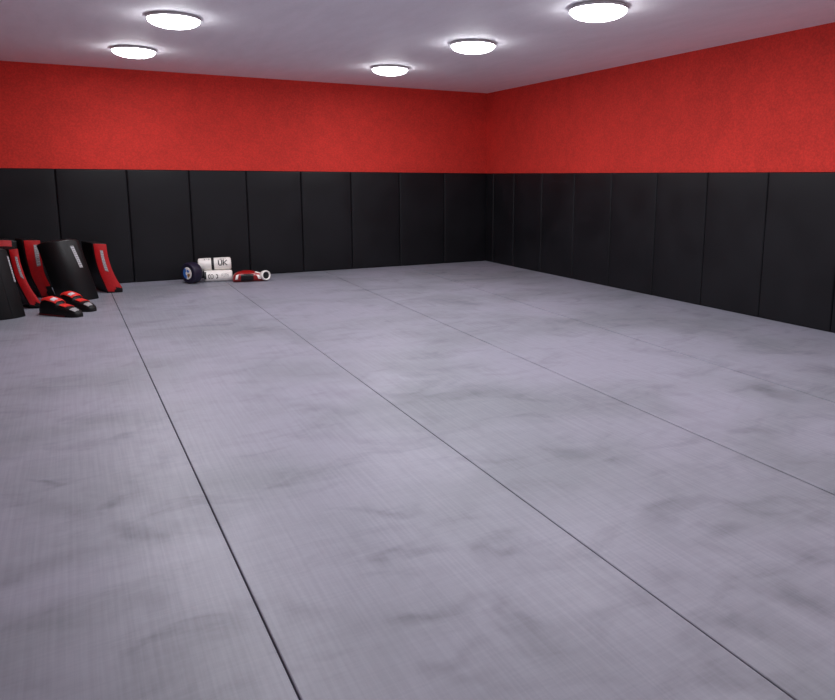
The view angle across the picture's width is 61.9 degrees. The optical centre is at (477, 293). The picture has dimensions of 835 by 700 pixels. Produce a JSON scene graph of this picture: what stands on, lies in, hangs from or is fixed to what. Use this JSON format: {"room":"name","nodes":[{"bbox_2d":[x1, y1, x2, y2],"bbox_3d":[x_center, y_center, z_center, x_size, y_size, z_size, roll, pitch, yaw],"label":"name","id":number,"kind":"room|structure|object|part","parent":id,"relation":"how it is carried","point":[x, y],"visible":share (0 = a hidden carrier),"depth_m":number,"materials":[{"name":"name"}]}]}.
{"room":"exercise studio","nodes":[
{"label":"exercise studio","id":0,"kind":"room"},
{"bbox_2d":[0,61,486,234],"bbox_3d":[-2.589,-1.286,7.850,6.400,2.413,0.100,-5,11,-30],"label":"wall","id":1,"kind":"structure","parent":0,"point":[53,116],"depth_m":7.59,"materials":[{"name":"red paint"}]},
{"bbox_2d":[0,168,60,286],"bbox_3d":[-4.446,-0.630,6.795,0.599,1.180,0.033,-5,11,-30],"label":"pad","id":2,"kind":"object","parent":1,"relation":"attached to","point":[28,196],"visible":0.52,"depth_m":6.77,"materials":[{"name":"black leather"}]},
{"bbox_2d":[55,169,133,282],"bbox_3d":[-3.912,-0.677,7.100,0.633,1.180,0.033,-5,11,-30],"label":"pad","id":3,"kind":"object","parent":1,"relation":"attached to","point":[93,204],"visible":0.76,"depth_m":7.08,"materials":[{"name":"black leather"}]},
{"bbox_2d":[126,169,193,281],"bbox_3d":[-3.377,-0.724,7.406,0.600,1.180,0.033,-5,11,-30],"label":"pad","id":4,"kind":"object","parent":1,"relation":"attached to","point":[159,200],"visible":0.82,"depth_m":7.38,"materials":[{"name":"black leather"}]},
{"bbox_2d":[188,170,249,277],"bbox_3d":[-2.858,-0.770,7.702,0.597,1.180,0.033,-5,11,-30],"label":"pad","id":5,"kind":"object","parent":1,"relation":"attached to","point":[218,198],"visible":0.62,"depth_m":7.67,"materials":[{"name":"black leather"}]},
{"bbox_2d":[246,171,303,273],"bbox_3d":[-2.332,-0.817,8.003,0.616,1.180,0.033,-5,11,-30],"label":"pad","id":6,"kind":"object","parent":1,"relation":"attached to","point":[274,205],"visible":0.9,"depth_m":7.98,"materials":[{"name":"black leather"}]},
{"bbox_2d":[300,171,352,271],"bbox_3d":[-1.802,-0.864,8.306,0.607,1.180,0.033,-5,11,-30],"label":"pad","id":7,"kind":"object","parent":1,"relation":"attached to","point":[325,196],"visible":1,"depth_m":8.29,"materials":[{"name":"black leather"}]},
{"bbox_2d":[350,172,399,268],"bbox_3d":[-1.264,-0.911,8.613,0.633,1.180,0.033,-5,11,-30],"label":"pad","id":8,"kind":"object","parent":1,"relation":"attached to","point":[374,195],"visible":1,"depth_m":8.59,"materials":[{"name":"black leather"}]},
{"bbox_2d":[399,172,443,265],"bbox_3d":[-0.716,-0.960,8.926,0.632,1.180,0.033,-5,11,-30],"label":"pad","id":9,"kind":"object","parent":1,"relation":"attached to","point":[421,195],"visible":1,"depth_m":8.91,"materials":[{"name":"black leather"}]},
{"bbox_2d":[444,173,486,262],"bbox_3d":[-0.159,-1.009,9.244,0.652,1.180,0.033,-5,11,-30],"label":"pad","id":10,"kind":"object","parent":1,"relation":"attached to","point":[464,193],"visible":1,"depth_m":9.22,"materials":[{"name":"black leather"}]},
{"bbox_2d":[0,0,834,92],"bbox_3d":[-0.145,-1.759,3.500,6.400,0.218,9.833,-5,11,-30],"label":"ceiling","id":11,"kind":"structure","parent":0,"point":[328,41],"depth_m":5.42,"materials":[{"name":"white paint"}]},
{"bbox_2d":[111,45,155,58],"bbox_3d":[-2.945,-2.060,5.937,0.350,0.076,0.350,-6,11,-30],"label":"ceiling lamp","id":12,"kind":"object","parent":11,"relation":"attached to","point":[128,51],"visible":1,"depth_m":5.83,"materials":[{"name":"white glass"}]},
{"bbox_2d":[145,11,200,29],"bbox_3d":[-2.091,-1.867,4.769,0.350,0.076,0.350,-6,11,-30],"label":"ceiling lamp","id":13,"kind":"object","parent":11,"relation":"attached to","point":[175,20],"visible":1,"depth_m":4.67,"materials":[{"name":"white glass"}]},
{"bbox_2d":[372,64,407,75],"bbox_3d":[-0.883,-2.238,6.978,0.365,0.080,0.365,-6,11,-30],"label":"ceiling lamp","id":14,"kind":"object","parent":11,"relation":"attached to","point":[384,69],"visible":1,"depth_m":6.86,"materials":[{"name":"white glass"}]},
{"bbox_2d":[450,39,495,53],"bbox_3d":[-0.039,-2.031,5.733,0.376,0.082,0.376,-6,11,-30],"label":"ceiling lamp","id":15,"kind":"object","parent":11,"relation":"attached to","point":[465,46],"visible":1,"depth_m":5.61,"materials":[{"name":"white glass"}]},
{"bbox_2d":[569,0,627,21],"bbox_3d":[0.788,-1.831,4.533,0.384,0.084,0.384,-6,11,-30],"label":"ceiling lamp","id":16,"kind":"object","parent":11,"relation":"attached to","point":[591,10],"visible":1,"depth_m":4.42,"materials":[{"name":"white glass"}]},
{"bbox_2d":[487,22,834,172],"bbox_3d":[2.599,-0.830,5.210,0.100,2.456,9.733,-5,11,-30],"label":"wall","id":17,"kind":"structure","parent":0,"point":[766,103],"depth_m":6.25,"materials":[{"name":"red paint"}]},
{"bbox_2d":[486,173,493,261],"bbox_3d":[0.168,-1.016,9.300,0.033,1.180,0.191,-5,11,-30],"label":"pad","id":18,"kind":"object","parent":17,"relation":"attached to","point":[490,176],"visible":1,"depth_m":9.28,"materials":[{"name":"black leather"}]},
{"bbox_2d":[493,173,514,265],"bbox_3d":[0.340,-0.966,9.007,0.033,1.180,0.494,-5,11,-30],"label":"pad","id":19,"kind":"object","parent":17,"relation":"attached to","point":[503,222],"visible":1,"depth_m":8.98,"materials":[{"name":"black leather"}]},
{"bbox_2d":[513,173,542,271],"bbox_3d":[0.616,-0.885,8.536,0.033,1.180,0.608,-5,11,-30],"label":"pad","id":20,"kind":"object","parent":17,"relation":"attached to","point":[527,186],"visible":1,"depth_m":8.50,"materials":[{"name":"black leather"}]},
{"bbox_2d":[541,173,574,277],"bbox_3d":[0.923,-0.795,8.012,0.033,1.180,0.618,-5,11,-30],"label":"pad","id":21,"kind":"object","parent":17,"relation":"attached to","point":[558,189],"visible":1,"depth_m":7.98,"materials":[{"name":"black leather"}]},
{"bbox_2d":[572,173,612,285],"bbox_3d":[1.233,-0.705,7.484,0.033,1.180,0.619,-5,11,-30],"label":"pad","id":22,"kind":"object","parent":17,"relation":"attached to","point":[593,191],"visible":1,"depth_m":7.45,"materials":[{"name":"black leather"}]},
{"bbox_2d":[609,173,657,294],"bbox_3d":[1.549,-0.613,6.945,0.033,1.180,0.641,-5,11,-30],"label":"pad","id":23,"kind":"object","parent":17,"relation":"attached to","point":[634,195],"visible":1,"depth_m":6.91,"materials":[{"name":"black leather"}]},
{"bbox_2d":[652,172,708,304],"bbox_3d":[1.862,-0.521,6.411,0.033,1.180,0.609,-5,11,-30],"label":"pad","id":24,"kind":"object","parent":17,"relation":"attached to","point":[681,205],"visible":1,"depth_m":6.38,"materials":[{"name":"black leather"}]},
{"bbox_2d":[701,172,769,316],"bbox_3d":[2.170,-0.431,5.887,0.033,1.180,0.617,-5,11,-30],"label":"pad","id":25,"kind":"object","parent":17,"relation":"attached to","point":[736,209],"visible":1,"depth_m":5.85,"materials":[{"name":"black leather"}]},
{"bbox_2d":[759,172,834,331],"bbox_3d":[2.483,-0.340,5.353,0.033,1.180,0.634,-5,11,-30],"label":"pad","id":26,"kind":"object","parent":17,"relation":"attached to","point":[798,278],"visible":1,"depth_m":5.33,"materials":[{"name":"black leather"}]},
{"bbox_2d":[831,290,834,332],"bbox_3d":[2.799,-0.248,4.814,0.033,1.180,0.626,-5,11,-30],"label":"pad","id":27,"kind":"object","parent":17,"relation":"attached to","point":[833,312],"visible":1,"depth_m":5.13,"materials":[{"name":"black leather"}]},
{"bbox_3d":[-0.162,0.566,3.888,6.400,0.100,9.833,-5,11,-30],"label":"floor","id":28,"kind":"structure","parent":0,"visible":0},
{"bbox_2d":[0,287,298,699],"bbox_3d":[-2.088,0.599,2.764,1.745,0.179,9.631,-5,11,-30],"label":"floor mat","id":29,"kind":"object","parent":28,"relation":"on","point":[120,579],"depth_m":2.14,"materials":[{"name":"grey plastic"}]},
{"bbox_2d":[0,239,19,258],"bbox_3d":[-4.417,-0.218,6.260,0.511,0.545,0.146,-5,11,-31],"label":"shield","id":30,"kind":"object","parent":29,"relation":"on","point":[3,242],"visible":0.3,"depth_m":6.28,"materials":[{"name":"red leather"}]},
{"bbox_2d":[0,248,25,319],"bbox_3d":[-3.814,-0.073,5.373,0.472,0.560,0.195,-6,11,-32],"label":"shield","id":31,"kind":"object","parent":29,"relation":"on","point":[11,307],"visible":1,"depth_m":5.42,"materials":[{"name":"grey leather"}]},
{"bbox_2d":[0,246,39,307],"bbox_3d":[-3.894,-0.139,5.881,0.339,0.515,0.187,8,12,37],"label":"shield","id":32,"kind":"object","parent":29,"relation":"on","point":[28,298],"visible":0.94,"depth_m":5.79,"materials":[{"name":"red leather"}]},
{"bbox_2d":[15,238,55,297],"bbox_3d":[-4.093,-0.240,6.415,0.307,0.541,0.218,9,13,43],"label":"shield","id":33,"kind":"object","parent":29,"relation":"on","point":[30,258],"visible":0.94,"depth_m":6.32,"materials":[{"name":"red leather"}]},
{"bbox_3d":[-4.000,-0.231,6.329,0.205,0.519,0.013,-6,11,-32],"label":"panel","id":34,"kind":"part","parent":33,"relation":"part of","materials":[{"name":"red leather"}]},
{"bbox_3d":[-3.441,0.050,5.617,0.159,0.056,0.103,4,10,19],"label":"instep panel","id":35,"kind":"part","parent":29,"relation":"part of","materials":[{"name":"red leather"}]},
{"bbox_3d":[-3.361,0.102,5.595,0.399,0.148,0.130,4,10,19],"label":"foot guard","id":36,"kind":"part","parent":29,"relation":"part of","materials":[{"name":"black leather"}]},
{"bbox_3d":[-3.313,0.098,5.585,0.065,0.031,0.088,4,10,19],"label":"toe panel","id":37,"kind":"part","parent":29,"relation":"part of","materials":[{"name":"red leather"}]},
{"bbox_2d":[37,239,98,299],"bbox_3d":[-3.685,-0.212,6.237,0.444,0.552,0.187,-6,12,-35],"label":"shield","id":38,"kind":"object","parent":29,"relation":"on","point":[64,261],"visible":0.93,"depth_m":6.17,"materials":[{"name":"black leather"}]},
{"bbox_3d":[-3.442,0.008,5.870,0.154,0.056,0.103,5,10,25],"label":"instep panel","id":39,"kind":"part","parent":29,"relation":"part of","materials":[{"name":"red leather"}]},
{"bbox_3d":[-3.369,0.061,5.840,0.386,0.148,0.130,5,10,25],"label":"foot guard","id":40,"kind":"part","parent":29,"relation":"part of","materials":[{"name":"black leather"}]},
{"bbox_3d":[-3.323,0.057,5.825,0.063,0.031,0.088,5,10,25],"label":"toe panel","id":41,"kind":"part","parent":29,"relation":"part of","materials":[{"name":"red leather"}]},
{"bbox_2d":[111,278,792,699],"bbox_3d":[-0.980,0.574,3.410,1.110,0.030,9.631,-5,11,-30],"label":"floor mat","id":42,"kind":"object","parent":28,"relation":"on","point":[376,561],"visible":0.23,"depth_m":2.11,"materials":[{"name":"grey plastic"}]},
{"bbox_2d":[81,241,122,292],"bbox_3d":[-3.655,-0.264,6.748,0.394,0.485,0.220,9,13,43],"label":"shield","id":43,"kind":"object","parent":42,"relation":"on","point":[95,253],"visible":1,"depth_m":6.65,"materials":[{"name":"red leather"}]},
{"bbox_3d":[-3.540,-0.244,6.637,0.216,0.476,0.013,-5,11,-28],"label":"panel","id":44,"kind":"part","parent":43,"relation":"part of","materials":[{"name":"red leather"}]},
{"bbox_2d":[181,262,202,283],"bbox_3d":[-3.011,-0.220,7.306,0.224,0.224,0.128,6,11,29],"label":"wheel","id":45,"kind":"object","parent":42,"relation":"on","point":[191,272],"visible":1,"depth_m":7.25,"materials":[{"name":"black rubber"}]},
{"bbox_2d":[204,270,232,281],"bbox_3d":[-2.795,-0.193,7.470,0.285,0.121,0.123,-3,10,-19],"label":"roll","id":46,"kind":"object","parent":42,"relation":"on","point":[209,275],"visible":1,"depth_m":7.43,"materials":[{"name":"white plastic"}]},
{"bbox_2d":[198,257,230,270],"bbox_3d":[-2.847,-0.319,7.501,0.337,0.145,0.145,-3,10,-21],"label":"roll","id":47,"kind":"object","parent":46,"relation":"on","point":[220,263],"visible":0.94,"depth_m":7.45,"materials":[{"name":"white plastic"}]},
{"bbox_2d":[225,271,834,699],"bbox_3d":[-0.021,0.489,3.958,1.276,0.030,9.631,-5,11,-30],"label":"floor mat","id":48,"kind":"object","parent":28,"relation":"on","point":[741,548],"visible":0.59,"depth_m":2.64,"materials":[{"name":"grey plastic"}]},
{"bbox_2d":[233,270,270,281],"bbox_3d":[-2.439,-0.193,7.477,0.387,0.122,0.162,-4,10,-23],"label":"glove","id":49,"kind":"object","parent":48,"relation":"on","point":[245,275],"visible":1,"depth_m":7.43,"materials":[{"name":"red leather"}]},
{"bbox_3d":[-2.466,-0.173,7.414,0.129,0.078,0.030,-4,10,-23],"label":"palm panel","id":50,"kind":"part","parent":49,"relation":"part of","materials":[{"name":"black leather"}]},
{"bbox_2d":[324,266,834,494],"bbox_3d":[0.853,0.412,4.457,1.077,0.030,9.676,-5,11,-28],"label":"floor mat","id":51,"kind":"object","parent":28,"relation":"on","point":[791,432],"visible":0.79,"depth_m":4.01,"materials":[{"name":"grey plastic"}]},
{"bbox_2d":[407,261,834,402],"bbox_3d":[1.771,0.331,4.982,1.734,0.030,9.631,-5,11,-30],"label":"floor mat","id":52,"kind":"object","parent":28,"relation":"on","point":[795,357],"visible":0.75,"depth_m":5.42,"materials":[{"name":"grey plastic"}]}
]}

